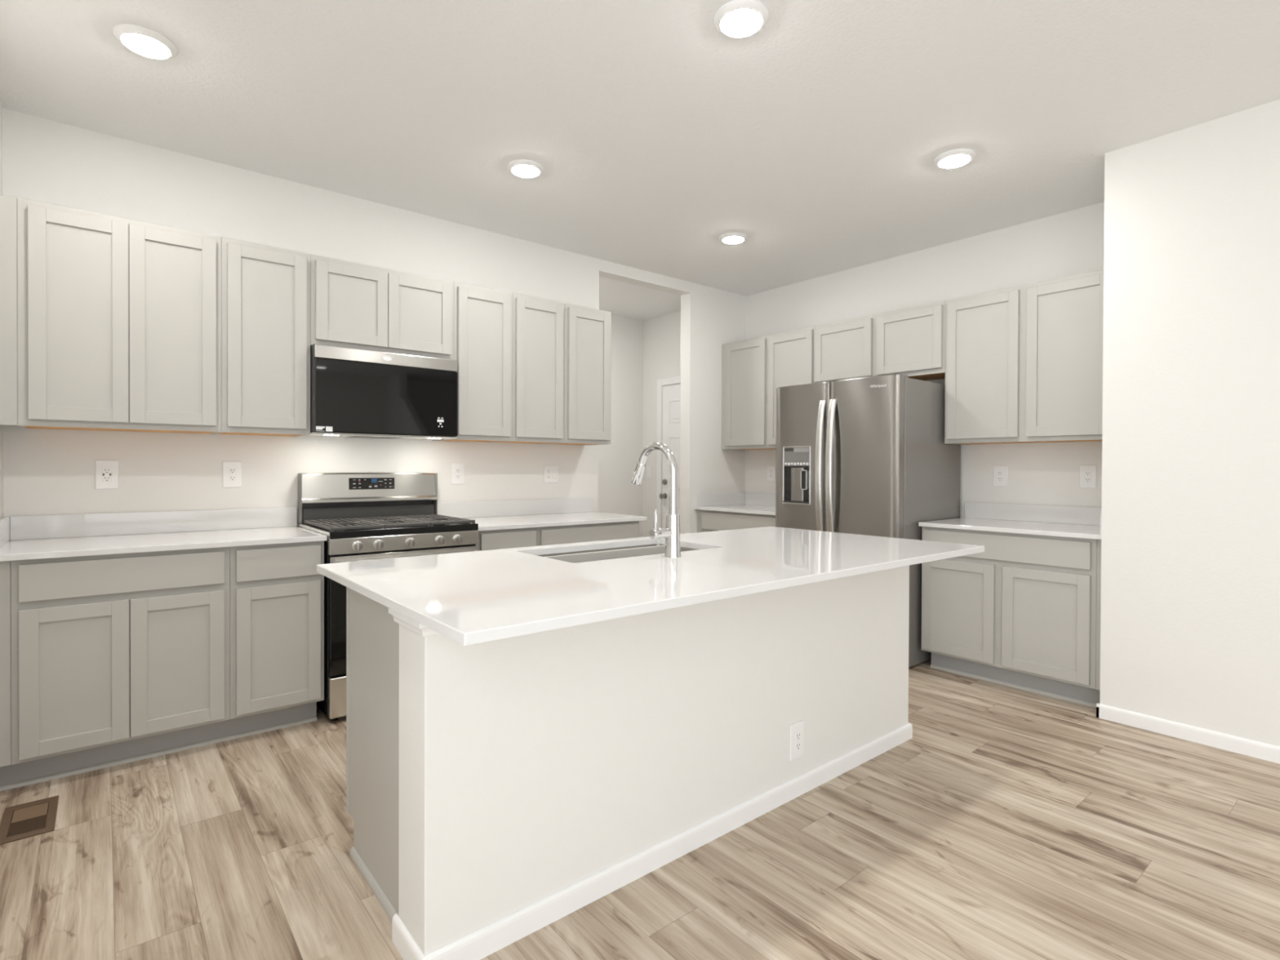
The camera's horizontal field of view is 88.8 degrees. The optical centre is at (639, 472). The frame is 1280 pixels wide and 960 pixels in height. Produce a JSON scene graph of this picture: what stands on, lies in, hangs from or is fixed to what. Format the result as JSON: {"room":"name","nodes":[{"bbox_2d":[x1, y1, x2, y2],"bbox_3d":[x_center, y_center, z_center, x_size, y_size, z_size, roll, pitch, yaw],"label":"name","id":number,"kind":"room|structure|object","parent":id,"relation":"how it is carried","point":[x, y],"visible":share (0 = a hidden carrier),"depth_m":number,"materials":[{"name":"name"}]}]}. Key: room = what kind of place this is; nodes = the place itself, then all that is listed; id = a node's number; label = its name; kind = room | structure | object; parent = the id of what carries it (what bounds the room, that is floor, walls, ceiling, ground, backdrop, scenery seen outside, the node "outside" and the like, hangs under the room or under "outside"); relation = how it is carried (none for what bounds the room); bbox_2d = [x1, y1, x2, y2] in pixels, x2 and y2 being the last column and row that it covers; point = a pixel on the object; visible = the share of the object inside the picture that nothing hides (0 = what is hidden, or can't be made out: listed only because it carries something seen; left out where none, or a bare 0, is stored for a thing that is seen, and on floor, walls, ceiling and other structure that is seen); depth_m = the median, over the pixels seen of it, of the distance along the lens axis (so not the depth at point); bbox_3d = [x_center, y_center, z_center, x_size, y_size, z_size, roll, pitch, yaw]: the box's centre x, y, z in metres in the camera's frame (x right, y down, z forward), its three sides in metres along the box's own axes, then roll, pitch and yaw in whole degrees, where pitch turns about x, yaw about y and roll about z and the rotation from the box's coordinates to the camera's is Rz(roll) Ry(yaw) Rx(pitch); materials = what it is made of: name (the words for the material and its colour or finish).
{"room":"kitchen","nodes":[
{"label":"kitchen","id":0,"kind":"room"},
{"bbox_2d":[0,101,4,518],"bbox_3d":[-0.144,-0.161,-0.474,0.146,2.824,8.600,0,1,-39],"label":"wall","id":1,"kind":"structure","parent":0,"point":[1,107],"depth_m":2.85,"materials":[{"name":"paint"}]},
{"bbox_2d":[0,515,9,547],"bbox_3d":[-2.609,0.252,2.656,0.020,0.106,0.639,0,1,-39],"label":"backsplash","id":2,"kind":"structure","parent":1,"relation":"attached to","point":[5,521],"depth_m":2.76,"materials":[{"name":"white stone"}]},
{"bbox_2d":[2,107,746,533],"bbox_3d":[-0.962,-0.200,4.498,5.200,2.824,0.120,0,1,-39],"label":"wall","id":3,"kind":"structure","parent":0,"point":[46,472],"depth_m":3.62,"materials":[{"name":"paint"}]},
{"bbox_2d":[95,460,118,488],"bbox_3d":[-2.543,0.012,3.116,0.086,0.137,0.009,0,1,-39],"label":"wall outlet","id":4,"kind":"object","parent":3,"relation":"attached to","point":[106,471],"visible":1,"depth_m":3.11,"materials":[{"name":"white plastic"}]},
{"bbox_2d":[102,467,111,481],"bbox_3d":[-2.541,0.012,3.114,0.034,0.067,0.002,0,1,-39],"label":"receptacle","id":5,"kind":"object","parent":4,"relation":"attached to","point":[106,472],"depth_m":3.11,"materials":[{"name":"white plastic"}]},
{"bbox_2d":[0,194,221,434],"bbox_3d":[-2.404,-0.660,3.002,0.778,0.933,0.350,0,1,-39],"label":"upper cabinet","id":6,"kind":"object","parent":3,"relation":"attached to","point":[108,322],"visible":1,"depth_m":2.85,"materials":[{"name":"grey paint"}]},
{"bbox_2d":[9,506,297,540],"bbox_3d":[-2.353,0.248,3.267,1.150,0.106,0.020,0,1,-39],"label":"backsplash","id":7,"kind":"structure","parent":3,"relation":"attached to","point":[60,526],"depth_m":3.20,"materials":[{"name":"white stone"}]},
{"bbox_2d":[222,461,241,487],"bbox_3d":[-2.147,0.012,3.441,0.086,0.137,0.009,0,1,-39],"label":"wall outlet","id":8,"kind":"object","parent":3,"relation":"attached to","point":[232,470],"visible":1,"depth_m":3.44,"materials":[{"name":"white plastic"}]},
{"bbox_2d":[228,467,235,480],"bbox_3d":[-2.146,0.012,3.439,0.034,0.067,0.002,0,1,-39],"label":"receptacle","id":9,"kind":"object","parent":8,"relation":"attached to","point":[232,471],"depth_m":3.44,"materials":[{"name":"white plastic"}]},
{"bbox_2d":[213,236,310,436],"bbox_3d":[-1.952,-0.661,3.373,0.390,0.933,0.350,0,1,-39],"label":"upper cabinet","id":10,"kind":"object","parent":3,"relation":"attached to","point":[265,290],"visible":0.98,"depth_m":3.24,"materials":[{"name":"grey paint"}]},
{"bbox_2d":[310,253,453,359],"bbox_3d":[-1.501,-0.895,3.742,0.775,0.468,0.350,0,1,-39],"label":"upper cabinet","id":11,"kind":"object","parent":3,"relation":"attached to","point":[353,305],"visible":0.9,"depth_m":3.58,"materials":[{"name":"grey paint"}]},
{"bbox_2d":[304,343,457,439],"bbox_3d":[-1.486,-0.429,3.726,0.773,0.460,0.398,0,1,-39],"label":"microwave","id":12,"kind":"object","parent":11,"relation":"attached to","point":[355,393],"visible":0.98,"depth_m":3.54,"materials":[{"name":"black glass"}]},
{"bbox_2d":[315,426,324,431],"bbox_3d":[-1.637,-0.222,3.346,0.042,0.025,0.001,0,1,-39],"label":"print","id":13,"kind":"object","parent":12,"relation":"attached to","point":[318,428],"depth_m":3.35},
{"bbox_2d":[451,462,463,484],"bbox_3d":[-1.181,0.010,4.236,0.086,0.137,0.009,0,1,-39],"label":"wall outlet","id":14,"kind":"object","parent":3,"relation":"attached to","point":[457,468],"visible":1,"depth_m":4.23,"materials":[{"name":"white plastic"}]},
{"bbox_2d":[455,468,460,479],"bbox_3d":[-1.179,0.010,4.234,0.034,0.067,0.002,0,1,-39],"label":"receptacle","id":15,"kind":"object","parent":14,"relation":"attached to","point":[457,470],"depth_m":4.23,"materials":[{"name":"white plastic"}]},
{"bbox_2d":[431,281,512,442],"bbox_3d":[-1.052,-0.663,4.114,0.388,0.933,0.350,0,1,-39],"label":"upper cabinet","id":16,"kind":"object","parent":3,"relation":"attached to","point":[483,316],"visible":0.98,"depth_m":3.98,"materials":[{"name":"grey paint"}]},
{"bbox_2d":[437,497,593,518],"bbox_3d":[-0.833,0.245,4.517,1.233,0.106,0.020,0,1,-39],"label":"backsplash","id":17,"kind":"structure","parent":3,"relation":"attached to","point":[464,509],"depth_m":4.48,"materials":[{"name":"white stone"}]},
{"bbox_2d":[496,293,564,444],"bbox_3d":[-0.751,-0.664,4.361,0.388,0.933,0.350,0,1,-39],"label":"upper cabinet","id":18,"kind":"object","parent":3,"relation":"attached to","point":[538,323],"visible":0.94,"depth_m":4.22,"materials":[{"name":"grey paint"}]},
{"bbox_2d":[543,466,558,483],"bbox_3d":[-0.636,0.016,4.684,0.118,0.122,0.009,0,1,-39],"label":"wall outlet","id":19,"kind":"object","parent":3,"relation":"attached to","point":[550,473],"visible":1,"depth_m":4.68,"materials":[{"name":"white plastic"}]},
{"bbox_2d":[546,469,551,479],"bbox_3d":[-0.652,0.016,4.668,0.034,0.067,0.002,0,1,-39],"label":"receptacle","id":20,"kind":"object","parent":19,"relation":"attached to","point":[548,471],"depth_m":4.67,"materials":[{"name":"white plastic"}]},
{"bbox_2d":[545,302,611,445],"bbox_3d":[-0.451,-0.664,4.608,0.387,0.933,0.350,0,1,-39],"label":"upper cabinet","id":21,"kind":"object","parent":3,"relation":"attached to","point":[588,331],"visible":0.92,"depth_m":4.47,"materials":[{"name":"grey paint"}]},
{"bbox_2d":[695,492,746,506],"bbox_3d":[0.726,0.242,5.799,0.639,0.106,0.020,0,1,-39],"label":"backsplash","id":22,"kind":"structure","parent":3,"relation":"attached to","point":[719,499],"depth_m":5.77,"materials":[{"name":"white stone"}]},
{"bbox_2d":[598,314,643,537],"bbox_3d":[-1.268,-0.212,6.066,3.220,2.824,0.170,0,1,-39],"label":"wall","id":23,"kind":"structure","parent":0,"point":[618,460],"depth_m":6.86,"materials":[{"name":"paint"}]},
{"bbox_2d":[0,0,1279,320],"bbox_3d":[1.859,-1.634,2.064,6.470,0.100,10.300,0,1,-39],"label":"ceiling","id":24,"kind":"structure","parent":0,"point":[815,135],"depth_m":2.81,"materials":[{"name":"paint"}]},
{"bbox_2d":[112,23,177,59],"bbox_3d":[-1.834,-1.585,2.427,0.192,0.029,0.192,0,1,-39],"label":"recessed light","id":25,"kind":"object","parent":24,"relation":"in","point":[143,41],"visible":1,"depth_m":2.40,"materials":[{"name":"white plastic"}]},
{"bbox_2d":[506,159,543,177],"bbox_3d":[-0.602,-1.588,3.440,0.192,0.029,0.192,0,1,-39],"label":"recessed light","id":26,"kind":"object","parent":24,"relation":"in","point":[525,168],"visible":1,"depth_m":3.40,"materials":[{"name":"white plastic"}]},
{"bbox_2d":[719,231,747,244],"bbox_3d":[0.637,-1.591,4.466,0.192,0.029,0.192,0,1,-39],"label":"recessed light","id":27,"kind":"object","parent":24,"relation":"in","point":[735,237],"visible":1,"depth_m":4.42,"materials":[{"name":"white plastic"}]},
{"bbox_2d":[713,0,768,38],"bbox_3d":[0.355,-1.576,2.289,0.192,0.029,0.192,0,1,-39],"label":"recessed light","id":28,"kind":"object","parent":24,"relation":"in","point":[736,19],"visible":1,"depth_m":2.26,"materials":[{"name":"white plastic"}]},
{"bbox_2d":[933,148,975,168],"bbox_3d":[1.594,-1.579,3.310,0.192,0.029,0.192,0,1,-39],"label":"recessed light","id":29,"kind":"object","parent":24,"relation":"in","point":[953,158],"visible":1,"depth_m":3.27,"materials":[{"name":"white plastic"}]},
{"bbox_2d":[0,659,1279,959],"bbox_3d":[1.847,1.290,2.086,6.470,0.100,10.300,0,1,-39],"label":"floor","id":30,"kind":"structure","parent":0,"point":[1011,823],"depth_m":2.08,"materials":[{"name":"wood"}]},
{"bbox_2d":[0,795,58,844],"bbox_3d":[-2.151,1.221,2.299,0.146,0.005,0.300,0,1,-39],"label":"floor vent","id":31,"kind":"object","parent":30,"relation":"in","point":[37,817],"visible":1,"depth_m":2.29,"materials":[{"name":"brown metal"}]},
{"bbox_2d":[0,546,230,791],"bbox_3d":[-2.320,0.774,2.902,0.776,0.889,0.634,0,1,-39],"label":"base cabinet","id":32,"kind":"object","parent":30,"relation":"on","point":[108,660],"visible":0.97,"depth_m":2.65,"materials":[{"name":"grey paint"}]},
{"bbox_2d":[0,506,327,561],"bbox_3d":[-2.162,0.263,3.018,1.171,0.130,0.647,0,1,-39],"label":"countertop","id":33,"kind":"structure","parent":32,"relation":"on","point":[60,535],"depth_m":3.06,"materials":[{"name":"white stone"}]},
{"bbox_2d":[227,541,324,740],"bbox_3d":[-1.870,0.773,3.272,0.390,0.889,0.634,0,1,-39],"label":"base cabinet","id":34,"kind":"object","parent":30,"relation":"on","point":[277,590],"visible":0.89,"depth_m":3.03,"materials":[{"name":"grey paint"}]},
{"bbox_2d":[297,471,479,720],"bbox_3d":[-1.380,0.610,3.601,0.768,1.213,0.723,0,1,-39],"label":"gas range","id":35,"kind":"object","parent":30,"relation":"on","point":[362,516],"visible":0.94,"depth_m":3.51,"materials":[{"name":"silver metal"}]},
{"bbox_2d":[371,478,377,482],"bbox_3d":[-1.555,0.050,3.824,0.034,0.026,0.001,0,1,-39],"label":"clock","id":36,"kind":"object","parent":35,"relation":"on","point":[373,480],"depth_m":3.82,"materials":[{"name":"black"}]},
{"bbox_2d":[308,520,462,539],"bbox_3d":[-1.372,0.313,3.591,0.758,0.032,0.568,0,1,-39],"label":"cooktop","id":37,"kind":"object","parent":35,"relation":"in","point":[448,530],"depth_m":3.35,"materials":[{"name":"black metal"}]},
{"bbox_2d":[346,545,665,921],"bbox_3d":[0.067,0.785,2.658,2.259,0.888,0.564,0,1,-39],"label":"base cabinet","id":38,"kind":"object","parent":30,"relation":"on","point":[372,633],"visible":0.11,"depth_m":1.94,"materials":[{"name":"grey paint"}]},
{"bbox_2d":[316,526,984,645],"bbox_3d":[0.196,0.329,2.521,2.385,0.024,1.176,0,1,-39],"label":"countertop","id":39,"kind":"structure","parent":38,"relation":"on","point":[475,597],"depth_m":2.02,"materials":[{"name":"white stone"}]},
{"bbox_2d":[537,543,698,556],"bbox_3d":[-0.071,0.450,2.673,0.803,0.220,0.466,0,1,-39],"label":"sink","id":40,"kind":"object","parent":39,"relation":"in","point":[682,548],"visible":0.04,"depth_m":2.89,"materials":[{"name":"silver metal"}]},
{"bbox_2d":[631,442,680,557],"bbox_3d":[0.030,0.100,2.511,0.134,0.431,0.272,0,1,-39],"label":"faucet","id":41,"kind":"object","parent":39,"relation":"on","point":[671,533],"visible":1,"depth_m":2.44,"materials":[{"name":"silver metal"}]},
{"bbox_2d":[475,527,536,551],"bbox_3d":[-0.961,0.771,4.020,0.396,0.889,0.634,0,1,-39],"label":"base cabinet","id":42,"kind":"object","parent":30,"relation":"on","point":[520,537],"visible":0.09,"depth_m":3.77,"materials":[{"name":"grey paint"}]},
{"bbox_2d":[536,520,639,546],"bbox_3d":[-0.501,0.770,4.398,0.794,0.889,0.634,0,1,-39],"label":"base cabinet","id":43,"kind":"object","parent":30,"relation":"on","point":[558,535],"visible":0.03,"depth_m":4.12,"materials":[{"name":"grey paint"}]},
{"bbox_2d":[437,497,646,531],"bbox_3d":[-0.634,0.260,4.275,1.233,0.130,0.647,0,1,-39],"label":"countertop","id":44,"kind":"structure","parent":43,"relation":"on","point":[491,515],"depth_m":4.35,"materials":[{"name":"white stone"}]},
{"bbox_2d":[697,509,775,532],"bbox_3d":[1.033,0.768,5.432,0.634,0.889,0.982,0,1,-39],"label":"base cabinet","id":45,"kind":"object","parent":30,"relation":"on","point":[708,520],"visible":0.06,"depth_m":5.30,"materials":[{"name":"grey paint"}]},
{"bbox_2d":[693,492,775,515],"bbox_3d":[1.029,0.258,5.422,0.650,0.130,0.989,0,1,-39],"label":"countertop","id":46,"kind":"structure","parent":45,"relation":"on","point":[744,503],"depth_m":5.73,"materials":[{"name":"white stone"}]},
{"bbox_2d":[775,373,960,667],"bbox_3d":[1.552,0.309,4.551,0.887,1.824,0.938,0,1,-39],"label":"refrigerator","id":47,"kind":"object","parent":30,"relation":"on","point":[870,455],"visible":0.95,"depth_m":4.19,"materials":[{"name":"grey metal"}]},
{"bbox_2d":[920,526,1101,707],"bbox_3d":[2.295,0.784,3.897,0.634,0.889,0.969,0,1,-39],"label":"base cabinet","id":48,"kind":"object","parent":30,"relation":"on","point":[1023,612],"visible":0.8,"depth_m":3.65,"materials":[{"name":"grey paint"}]},
{"bbox_2d":[918,502,1101,539],"bbox_3d":[2.290,0.274,3.889,0.650,0.130,0.973,0,1,-39],"label":"countertop","id":49,"kind":"structure","parent":48,"relation":"on","point":[1085,522],"depth_m":3.98,"materials":[{"name":"white stone"}]},
{"bbox_2d":[388,564,912,959],"bbox_3d":[0.310,0.788,2.363,2.328,0.888,0.216,0,1,-39],"label":"wall","id":50,"kind":"structure","parent":0,"point":[544,775],"depth_m":1.93,"materials":[{"name":"paint"}]},
{"bbox_2d":[789,720,804,761],"bbox_3d":[0.600,1.022,2.487,0.086,0.137,0.009,0,1,-39],"label":"wall outlet","id":51,"kind":"object","parent":50,"relation":"attached to","point":[797,729],"visible":1,"depth_m":2.48,"materials":[{"name":"white plastic"}]},
{"bbox_2d":[795,731,800,751],"bbox_3d":[0.602,1.022,2.485,0.034,0.067,0.002,0,1,-39],"label":"receptacle","id":52,"kind":"object","parent":51,"relation":"attached to","point":[797,734],"depth_m":2.48,"materials":[{"name":"white plastic"}]},
{"bbox_2d":[642,311,680,537],"bbox_3d":[0.465,-0.210,6.675,0.230,2.824,1.430,0,1,-39],"label":"wall","id":53,"kind":"structure","parent":0,"point":[661,334],"depth_m":6.88,"materials":[{"name":"paint"}]},
{"bbox_2d":[656,376,680,528],"bbox_3d":[0.481,0.122,6.459,0.019,2.163,0.946,0,1,-39],"label":"trim","id":54,"kind":"structure","parent":53,"relation":"attached to","point":[673,380],"depth_m":6.78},
{"bbox_2d":[659,384,679,528],"bbox_3d":[0.458,0.156,6.441,0.077,2.075,0.790,0,1,-39],"label":"door","id":55,"kind":"structure","parent":53,"relation":"in","point":[671,393],"depth_m":6.67,"materials":[{"name":"white wood"}]},
{"bbox_2d":[745,201,1104,518],"bbox_3d":[1.969,-0.192,4.909,0.150,2.824,2.969,0,1,-39],"label":"wall","id":56,"kind":"structure","parent":0,"point":[1071,242],"depth_m":4.39,"materials":[{"name":"paint"}]},
{"bbox_2d":[745,493,775,506],"bbox_3d":[1.279,0.245,5.614,0.020,0.106,0.968,0,1,-39],"label":"backsplash","id":57,"kind":"structure","parent":56,"relation":"attached to","point":[758,499],"depth_m":5.84,"materials":[{"name":"white stone"}]},
{"bbox_2d":[721,325,814,449],"bbox_3d":[1.150,-0.665,5.516,0.340,0.933,0.980,0,1,-39],"label":"upper cabinet","id":58,"kind":"object","parent":56,"relation":"attached to","point":[753,369],"visible":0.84,"depth_m":5.45,"materials":[{"name":"grey paint"}]},
{"bbox_2d":[767,466,774,481],"bbox_3d":[1.157,0.014,5.771,0.009,0.137,0.086,0,1,-39],"label":"wall outlet","id":59,"kind":"object","parent":56,"relation":"attached to","point":[771,469],"visible":1,"depth_m":5.77,"materials":[{"name":"white plastic"}]},
{"bbox_2d":[768,470,772,477],"bbox_3d":[1.155,0.014,5.769,0.002,0.067,0.034,0,1,-39],"label":"receptacle","id":60,"kind":"object","parent":59,"relation":"attached to","point":[770,471],"depth_m":5.77,"materials":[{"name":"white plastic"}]},
{"bbox_2d":[814,300,946,382],"bbox_3d":[1.784,-0.889,4.745,0.340,0.468,1.012,0,1,-39],"label":"upper cabinet","id":61,"kind":"object","parent":56,"relation":"attached to","point":[910,341],"visible":0.91,"depth_m":4.57,"materials":[{"name":"grey paint"}]},
{"bbox_2d":[993,465,1007,486],"bbox_3d":[2.370,0.026,4.296,0.009,0.137,0.086,0,1,-39],"label":"wall outlet","id":62,"kind":"object","parent":56,"relation":"attached to","point":[1000,472],"visible":1,"depth_m":4.29,"materials":[{"name":"white plastic"}]},
{"bbox_2d":[997,471,1002,480],"bbox_3d":[2.367,0.026,4.295,0.002,0.067,0.034,0,1,-39],"label":"receptacle","id":63,"kind":"object","parent":62,"relation":"attached to","point":[999,473],"depth_m":4.29,"materials":[{"name":"white plastic"}]},
{"bbox_2d":[944,269,1103,444],"bbox_3d":[2.414,-0.649,3.980,0.340,0.933,0.972,0,1,-39],"label":"upper cabinet","id":64,"kind":"object","parent":56,"relation":"attached to","point":[1024,364],"visible":0.74,"depth_m":3.87,"materials":[{"name":"grey paint"}]},
{"bbox_2d":[964,502,1101,525],"bbox_3d":[2.527,0.261,4.096,0.020,0.106,0.952,0,1,-39],"label":"backsplash","id":65,"kind":"structure","parent":56,"relation":"attached to","point":[1028,513],"depth_m":4.12,"materials":[{"name":"white stone"}]},
{"bbox_2d":[1080,465,1096,488],"bbox_3d":[2.684,0.027,3.914,0.009,0.137,0.086,0,1,-39],"label":"wall outlet","id":66,"kind":"object","parent":56,"relation":"attached to","point":[1087,473],"visible":1,"depth_m":3.91,"materials":[{"name":"white plastic"}]},
{"bbox_2d":[1084,471,1091,482],"bbox_3d":[2.682,0.027,3.912,0.002,0.067,0.034,0,1,-39],"label":"receptacle","id":67,"kind":"object","parent":66,"relation":"attached to","point":[1087,474],"depth_m":3.91,"materials":[{"name":"white plastic"}]},
{"bbox_2d":[1099,98,1279,746],"bbox_3d":[3.256,-0.172,2.796,0.847,2.824,1.931,0,1,-39],"label":"wall","id":68,"kind":"structure","parent":0,"point":[1190,596],"depth_m":2.99,"materials":[{"name":"paint"}]},
{"bbox_2d":[1099,513,1101,534],"bbox_3d":[2.597,0.265,3.524,0.639,0.106,0.020,0,1,-39],"label":"backsplash","id":69,"kind":"structure","parent":68,"relation":"attached to","point":[1100,513],"depth_m":3.33,"materials":[{"name":"white stone"}]},
{"bbox_2d":[1096,702,1279,764],"bbox_3d":[2.945,1.206,2.562,0.089,0.069,1.943,0,1,-39],"label":"baseboard","id":70,"kind":"structure","parent":68,"relation":"attached to","point":[1264,751],"depth_m":3.00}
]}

